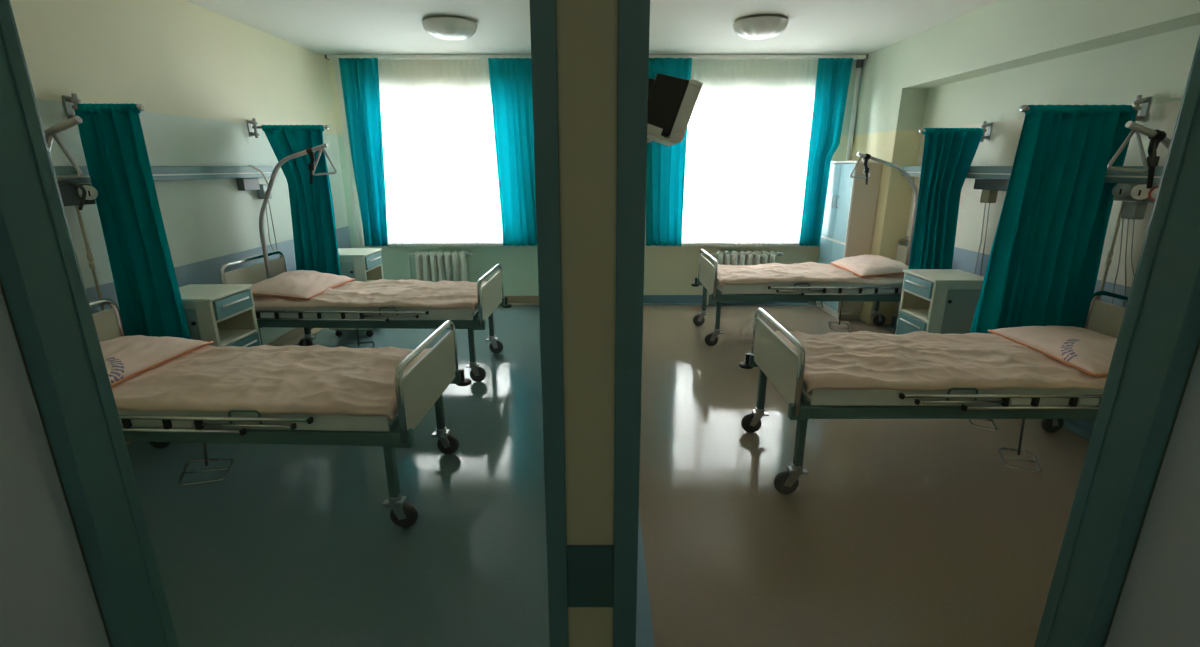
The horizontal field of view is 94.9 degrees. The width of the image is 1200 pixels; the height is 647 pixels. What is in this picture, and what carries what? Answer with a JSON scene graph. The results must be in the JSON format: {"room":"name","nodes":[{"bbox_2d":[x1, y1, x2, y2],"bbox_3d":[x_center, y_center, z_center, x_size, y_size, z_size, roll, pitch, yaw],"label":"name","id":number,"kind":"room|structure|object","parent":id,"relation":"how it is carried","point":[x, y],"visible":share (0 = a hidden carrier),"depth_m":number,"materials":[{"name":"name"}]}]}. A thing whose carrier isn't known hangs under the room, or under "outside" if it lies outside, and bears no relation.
{"room":"hospital corridor","nodes":[
{"label":"hospital corridor","id":0,"kind":"room"},
{"bbox_2d":[10,0,350,344],"bbox_3d":[-3.170,-0.886,4.011,0.100,2.900,5.800,0,16,0],"label":"wall","id":1,"kind":"structure","parent":0,"point":[198,74],"depth_m":4.20,"materials":[{"name":"paint"}]},
{"bbox_2d":[75,205,104,311],"bbox_3d":[-3.093,-0.366,3.338,0.054,0.870,0.027,0,16,0],"label":"tube","id":2,"kind":"object","parent":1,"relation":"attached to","point":[89,255],"visible":0.84,"depth_m":3.32,"materials":[{"name":"metal"}]},
{"bbox_2d":[62,93,143,118],"bbox_3d":[-2.901,-1.260,3.233,0.437,0.165,0.048,0,16,0],"label":"curtain rod","id":3,"kind":"object","parent":1,"relation":"attached to","point":[73,98],"visible":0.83,"depth_m":3.21,"materials":[{"name":"metal"}]},
{"bbox_2d":[74,103,189,338],"bbox_3d":[-2.877,-0.494,3.452,0.392,1.653,0.136,-1,16,-5],"label":"privacy curtain","id":4,"kind":"object","parent":3,"relation":"hanging from","point":[148,294],"visible":0.88,"depth_m":3.40,"materials":[{"name":"teal fabric"}]},
{"bbox_2d":[53,165,277,254],"bbox_3d":[-3.009,-0.651,3.745,0.220,0.822,3.160,0,16,0],"label":"rail","id":5,"kind":"object","parent":1,"relation":"attached to","point":[73,191],"visible":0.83,"depth_m":4.03,"materials":[{"name":"grey metal"}]},
{"bbox_2d":[126,328,323,444],"bbox_3d":[-3.060,0.458,4.400,0.120,0.100,5.590,0,16,0],"label":"baseboard","id":6,"kind":"structure","parent":1,"relation":"attached to","point":[293,337],"depth_m":5.52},
{"bbox_2d":[247,118,328,137],"bbox_3d":[-2.765,-1.736,4.902,0.707,0.165,0.048,0,16,0],"label":"curtain rod","id":7,"kind":"object","parent":1,"relation":"attached to","point":[255,127],"visible":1,"depth_m":4.89,"materials":[{"name":"metal"}]},
{"bbox_2d":[261,125,340,275],"bbox_3d":[-2.727,-0.974,5.132,0.558,1.653,0.200,0,16,0],"label":"privacy curtain","id":8,"kind":"object","parent":7,"relation":"hanging from","point":[312,209],"visible":0.72,"depth_m":5.06,"materials":[{"name":"teal fabric"}]},
{"bbox_2d":[186,0,997,55],"bbox_3d":[0.070,-2.329,3.599,6.580,0.100,5.800,0,16,0],"label":"ceiling","id":9,"kind":"structure","parent":0,"point":[677,27],"depth_m":4.83,"materials":[{"name":"white paint"}]},
{"bbox_2d":[325,54,530,59],"bbox_3d":[-1.670,-2.984,6.168,2.780,0.050,0.098,0,16,0],"label":"rail","id":10,"kind":"object","parent":9,"relation":"attached to","point":[336,56],"visible":0.65,"depth_m":6.12,"materials":[{"name":"white metal"}]},
{"bbox_2d":[338,58,387,245],"bbox_3d":[-2.685,-1.944,6.398,0.432,2.081,0.108,0,16,0],"label":"window curtain","id":11,"kind":"object","parent":10,"relation":"hanging from","point":[359,76],"visible":1,"depth_m":6.34,"materials":[{"name":"teal fabric"}]},
{"bbox_2d":[333,59,536,246],"bbox_3d":[-1.710,-1.956,6.486,2.580,2.106,0.030,0,16,0],"label":"window","id":12,"kind":"structure","parent":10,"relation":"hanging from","point":[440,163],"depth_m":6.48,"materials":[{"name":"white glass"}]},
{"bbox_2d":[488,58,536,245],"bbox_3d":[-0.980,-1.946,6.404,0.522,2.081,0.078,0,16,0],"label":"window curtain","id":13,"kind":"object","parent":10,"relation":"hanging from","point":[510,78],"visible":0.91,"depth_m":6.36,"materials":[{"name":"teal fabric"}]},
{"bbox_2d":[422,16,476,40],"bbox_3d":[-1.300,-2.543,4.785,0.461,0.140,0.461,0,16,0],"label":"ceiling light","id":14,"kind":"object","parent":9,"relation":"attached to","point":[450,28],"visible":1,"depth_m":4.64,"materials":[{"name":"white glass"}]},
{"bbox_2d":[649,54,867,59],"bbox_3d":[1.630,-2.984,6.168,2.700,0.050,0.098,0,16,0],"label":"rail","id":15,"kind":"object","parent":9,"relation":"attached to","point":[746,56],"visible":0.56,"depth_m":6.12,"materials":[{"name":"white metal"}]},
{"bbox_2d":[646,58,691,245],"bbox_3d":[0.760,-1.944,6.400,0.522,2.081,0.094,0,16,0],"label":"window curtain","id":16,"kind":"object","parent":15,"relation":"hanging from","point":[665,166],"visible":0.66,"depth_m":6.47,"materials":[{"name":"teal fabric"}]},
{"bbox_2d":[645,59,817,246],"bbox_3d":[1.550,-1.956,6.487,2.140,2.106,0.034,0,16,0],"label":"window","id":17,"kind":"structure","parent":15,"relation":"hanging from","point":[748,132],"depth_m":6.47,"materials":[{"name":"white glass"}]},
{"bbox_2d":[799,58,852,245],"bbox_3d":[2.610,-1.944,6.397,0.382,2.081,0.097,0,16,0],"label":"window curtain","id":18,"kind":"object","parent":15,"relation":"hanging from","point":[833,74],"visible":1,"depth_m":6.33,"materials":[{"name":"teal fabric"}]},
{"bbox_2d":[733,15,787,39],"bbox_3d":[1.380,-2.535,4.757,0.461,0.140,0.461,0,16,0],"label":"ceiling light","id":19,"kind":"object","parent":9,"relation":"attached to","point":[756,27],"visible":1,"depth_m":4.62,"materials":[{"name":"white glass"}]},
{"bbox_2d":[328,59,856,295],"bbox_3d":[0.070,-1.697,6.847,6.580,2.900,0.300,0,16,0],"label":"wall","id":20,"kind":"structure","parent":0,"point":[519,265],"depth_m":6.94,"materials":[{"name":"paint"}]},
{"bbox_2d":[369,243,527,245],"bbox_3d":[-1.847,-1.864,6.675,1.985,1.805,0.320,0,16,0],"label":"window","id":21,"kind":"structure","parent":20,"relation":"in","point":[393,244],"depth_m":6.76,"materials":[{"name":"white paint"}]},
{"bbox_2d":[504,296,538,304],"bbox_3d":[-1.610,-0.296,7.040,3.020,0.100,0.100,0,16,0],"label":"baseboard","id":22,"kind":"structure","parent":20,"relation":"attached to","point":[514,300],"depth_m":7.07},
{"bbox_2d":[643,295,815,304],"bbox_3d":[1.545,-0.301,7.038,2.910,0.110,0.100,0,16,0],"label":"baseboard","id":23,"kind":"structure","parent":20,"relation":"attached to","point":[648,299],"depth_m":7.07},
{"bbox_2d":[669,243,799,245],"bbox_3d":[1.692,-1.864,6.675,1.985,1.805,0.320,0,16,0],"label":"window","id":24,"kind":"structure","parent":20,"relation":"in","point":[683,244],"depth_m":6.76,"materials":[{"name":"white paint"}]},
{"bbox_2d":[707,250,782,304],"bbox_3d":[1.804,-0.569,6.912,0.907,0.691,0.194,0,16,0],"label":"radiator","id":25,"kind":"object","parent":20,"relation":"attached to","point":[755,255],"visible":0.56,"depth_m":6.76,"materials":[{"name":"metal"}]},
{"bbox_2d":[0,0,1199,646],"bbox_3d":[0.000,-0.104,1.275,7.200,2.900,0.110,0,16,0],"label":"wall","id":26,"kind":"structure","parent":0,"point":[587,30],"depth_m":1.22,"materials":[{"name":"paint"}]},
{"bbox_2d":[0,286,109,646],"bbox_3d":[-1.283,0.445,0.770,0.101,2.100,1.120,0,16,-1],"label":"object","id":27,"kind":"structure","parent":26,"relation":"in","point":[47,596],"depth_m":1.26,"materials":[{"name":"white paint"}]},
{"bbox_2d":[0,0,568,646],"bbox_3d":[-0.698,0.247,1.373,1.225,2.170,0.140,0,16,0],"label":"door frame","id":28,"kind":"structure","parent":26,"relation":"attached to","point":[41,278],"depth_m":1.29,"materials":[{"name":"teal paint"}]},
{"bbox_2d":[567,545,612,606],"bbox_3d":[-0.025,0.656,1.429,0.118,0.183,0.012,0,16,0],"label":"trim","id":29,"kind":"structure","parent":26,"relation":"attached to","point":[589,567],"depth_m":1.42,"materials":[{"name":"teal paint"}]},
{"bbox_2d":[613,0,1199,646],"bbox_3d":[0.693,0.247,1.373,1.315,2.170,0.140,0,16,0],"label":"door frame","id":30,"kind":"structure","parent":26,"relation":"attached to","point":[1158,339],"depth_m":1.30,"materials":[{"name":"teal metal"}]},
{"bbox_2d":[1105,345,1199,646],"bbox_3d":[1.323,0.445,0.770,0.101,2.100,1.120,0,16,1],"label":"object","id":31,"kind":"structure","parent":26,"relation":"in","point":[1159,602],"depth_m":1.29,"materials":[{"name":"white paint"}]},
{"bbox_2d":[127,305,1088,646],"bbox_3d":[0.070,0.556,4.423,6.580,0.100,5.800,0,16,0],"label":"floor","id":32,"kind":"structure","parent":0,"point":[896,532],"depth_m":2.75,"materials":[{"name":"beige plastic"}]},
{"bbox_2d":[179,284,260,346],"bbox_3d":[-2.793,0.186,3.969,0.483,0.860,0.480,0,16,0],"label":"nightstand","id":33,"kind":"object","parent":32,"relation":"on","point":[222,314],"visible":0.33,"depth_m":3.87,"materials":[{"name":"white laminate"}]},
{"bbox_2d":[44,116,470,527],"bbox_3d":[-1.881,-0.039,2.820,2.182,1.926,0.911,1,16,2],"label":"hospital bed","id":34,"kind":"object","parent":32,"relation":"on","point":[423,385],"visible":0.48,"depth_m":2.55,"materials":[{"name":"grey metal"}]},
{"bbox_2d":[111,345,430,420],"bbox_3d":[-1.870,0.261,2.899,1.912,0.115,0.838,1,16,2],"label":"sheet","id":35,"kind":"object","parent":34,"relation":"on","point":[289,379],"visible":0.68,"depth_m":2.69,"materials":[{"name":"beige fabric"}]},
{"bbox_2d":[100,335,212,386],"bbox_3d":[-2.595,0.185,2.907,0.551,0.122,0.791,2,16,2],"label":"pillow","id":36,"kind":"object","parent":35,"relation":"on","point":[125,357],"visible":0.56,"depth_m":2.93,"materials":[{"name":"beige fabric"}]},
{"bbox_2d":[329,248,383,336],"bbox_3d":[-2.543,-0.324,5.753,0.483,0.860,0.480,0,16,0],"label":"bedside cabinet","id":37,"kind":"object","parent":32,"relation":"on","point":[361,264],"visible":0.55,"depth_m":5.54,"materials":[{"name":"white wood"}]},
{"bbox_2d":[219,143,511,381],"bbox_3d":[-1.925,-0.532,4.636,2.182,1.876,0.910,0,16,2],"label":"hospital bed","id":38,"kind":"object","parent":32,"relation":"on","point":[490,295],"visible":0.66,"depth_m":4.37,"materials":[{"name":"silver metal"}]},
{"bbox_2d":[252,279,486,311],"bbox_3d":[-1.915,-0.261,4.707,1.913,0.120,0.840,0,16,2],"label":"sheet","id":39,"kind":"object","parent":38,"relation":"on","point":[413,293],"visible":0.71,"depth_m":4.43,"materials":[{"name":"beige fabric"}]},
{"bbox_2d":[251,270,354,299],"bbox_3d":[-2.560,-0.351,4.703,0.569,0.148,0.811,0,16,2],"label":"pillow","id":40,"kind":"object","parent":39,"relation":"on","point":[298,284],"visible":0.94,"depth_m":4.49,"materials":[{"name":"beige fabric"}]},
{"bbox_2d":[408,250,473,281],"bbox_3d":[-1.966,-0.569,6.912,0.815,0.691,0.194,0,16,0],"label":"radiator","id":41,"kind":"object","parent":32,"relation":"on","point":[424,265],"visible":0.56,"depth_m":6.80,"materials":[{"name":"metal"}]},
{"bbox_2d":[691,152,917,345],"bbox_3d":[2.138,-0.759,5.509,2.277,1.831,0.910,0,16,0],"label":"hospital bed","id":42,"kind":"object","parent":32,"relation":"on","point":[707,272],"visible":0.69,"depth_m":5.23,"materials":[{"name":"silver metal"}]},
{"bbox_2d":[717,262,904,286],"bbox_3d":[2.127,-0.510,5.574,2.007,0.129,0.838,0,16,0],"label":"sheet","id":43,"kind":"object","parent":42,"relation":"on","point":[807,271],"visible":0.68,"depth_m":5.29,"materials":[{"name":"beige fabric"}]},
{"bbox_2d":[829,254,907,276],"bbox_3d":[2.730,-0.595,5.550,0.529,0.152,0.771,0,16,0],"label":"pillow","id":44,"kind":"object","parent":43,"relation":"on","point":[865,265],"visible":0.95,"depth_m":5.33,"materials":[{"name":"beige fabric"}]},
{"bbox_2d":[816,161,881,319],"bbox_3d":[2.835,-0.979,6.418,0.320,1.754,0.740,0,16,0],"label":"wardrobe","id":45,"kind":"object","parent":32,"relation":"on","point":[851,204],"visible":0.64,"depth_m":6.10,"materials":[{"name":"white paint"}]},
{"bbox_2d":[846,59,862,160],"bbox_3d":[2.955,-1.640,6.650,0.072,2.899,0.072,0,16,0],"label":"pipe","id":46,"kind":"object","parent":32,"relation":"on","point":[859,62],"visible":0.5,"depth_m":6.39,"materials":[{"name":"white metal"}]},
{"bbox_2d":[895,269,983,334],"bbox_3d":[2.793,0.017,4.560,0.483,0.860,0.480,0,16,0],"label":"nightstand","id":47,"kind":"object","parent":32,"relation":"on","point":[941,301],"visible":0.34,"depth_m":4.33,"materials":[{"name":"white wood"}]},
{"bbox_2d":[739,121,1170,493],"bbox_3d":[2.047,-0.105,3.059,2.277,1.921,0.910,0,16,0],"label":"hospital bed","id":48,"kind":"object","parent":32,"relation":"on","point":[778,362],"visible":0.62,"depth_m":2.79,"materials":[{"name":"grey metal"}]},
{"bbox_2d":[775,331,1106,392],"bbox_3d":[2.037,0.192,3.139,2.008,0.117,0.839,0,16,0],"label":"sheet","id":49,"kind":"object","parent":48,"relation":"on","point":[917,360],"visible":0.68,"depth_m":2.95,"materials":[{"name":"beige fabric"}]},
{"bbox_2d":[988,325,1116,375],"bbox_3d":[2.740,0.125,3.119,0.551,0.123,0.791,0,16,0],"label":"pillow","id":50,"kind":"object","parent":49,"relation":"on","point":[1091,352],"visible":0.78,"depth_m":3.05,"materials":[{"name":"beige fabric"}]},
{"bbox_2d":[850,38,927,324],"bbox_3d":[3.130,-1.519,6.222,0.260,2.900,1.000,0,16,0],"label":"wall pier","id":51,"kind":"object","parent":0,"point":[889,118],"visible":0.5,"depth_m":5.81,"materials":[{"name":"paint"}]},
{"bbox_2d":[894,0,1199,317],"bbox_3d":[3.180,-0.886,4.011,0.360,2.900,5.800,0,16,0],"label":"wall","id":52,"kind":"structure","parent":0,"point":[985,63],"depth_m":3.84,"materials":[{"name":"paint"}]},
{"bbox_2d":[918,121,992,141],"bbox_3d":[2.965,-1.605,4.606,0.589,0.165,0.048,0,16,0],"label":"curtain rod","id":53,"kind":"object","parent":52,"relation":"attached to","point":[985,124],"visible":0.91,"depth_m":4.59,"materials":[{"name":"metal"}]},
{"bbox_2d":[908,128,983,268],"bbox_3d":[2.947,-0.863,4.824,0.489,1.608,0.166,2,16,6],"label":"privacy curtain","id":54,"kind":"object","parent":53,"relation":"hanging from","point":[948,153],"visible":0.68,"depth_m":4.72,"materials":[{"name":"teal fabric"}]},
{"bbox_2d":[883,316,1094,441],"bbox_3d":[3.200,0.596,3.920,0.120,0.100,4.590,0,16,0],"label":"baseboard","id":55,"kind":"structure","parent":52,"relation":"attached to","point":[1083,428],"depth_m":3.70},
{"bbox_2d":[901,166,1163,306],"bbox_3d":[3.146,-0.607,4.034,0.226,1.051,3.690,0,16,0],"label":"rail","id":56,"kind":"object","parent":52,"relation":"attached to","point":[991,180],"visible":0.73,"depth_m":3.27,"materials":[{"name":"grey metal"}]},
{"bbox_2d":[1019,95,1150,122],"bbox_3d":[2.889,-1.278,3.296,0.739,0.165,0.048,0,16,0],"label":"curtain rod","id":57,"kind":"object","parent":52,"relation":"attached to","point":[1145,101],"visible":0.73,"depth_m":3.28,"materials":[{"name":"metal"}]},
{"bbox_2d":[970,104,1136,333],"bbox_3d":[2.835,-0.511,3.510,0.673,1.653,0.201,0,16,0],"label":"privacy curtain","id":58,"kind":"object","parent":57,"relation":"hanging from","point":[1043,265],"visible":0.84,"depth_m":3.46,"materials":[{"name":"teal fabric"}]},
{"bbox_2d":[1097,201,1125,300],"bbox_3d":[3.223,-0.402,3.463,0.074,0.870,0.027,0,16,0],"label":"tube","id":59,"kind":"object","parent":52,"relation":"attached to","point":[1111,252],"visible":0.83,"depth_m":3.44,"materials":[{"name":"metal"}]},
{"bbox_3d":[-0.005,-0.888,4.016,0.190,2.900,5.590,0,16,0],"label":"wall","id":60,"kind":"structure","parent":0,"visible":0},
{"bbox_2d":[636,514,654,646],"bbox_3d":[0.145,0.456,4.410,0.110,0.100,5.570,0,16,0],"label":"baseboard","id":61,"kind":"structure","parent":60,"relation":"attached to","point":[644,630],"depth_m":2.20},
{"bbox_2d":[647,123,676,145],"bbox_3d":[0.255,-1.121,3.266,0.359,0.280,0.377,0,16,0],"label":"bracket","id":62,"kind":"object","parent":60,"relation":"attached to","point":[653,132],"visible":0.4,"depth_m":3.11,"materials":[{"name":"white metal"}]},
{"bbox_2d":[647,73,702,143],"bbox_3d":[0.324,-1.246,3.232,0.481,0.363,0.380,0,16,0],"label":"television","id":63,"kind":"object","parent":60,"relation":"attached to","point":[672,100],"visible":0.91,"depth_m":3.06,"materials":[{"name":"black plastic"}]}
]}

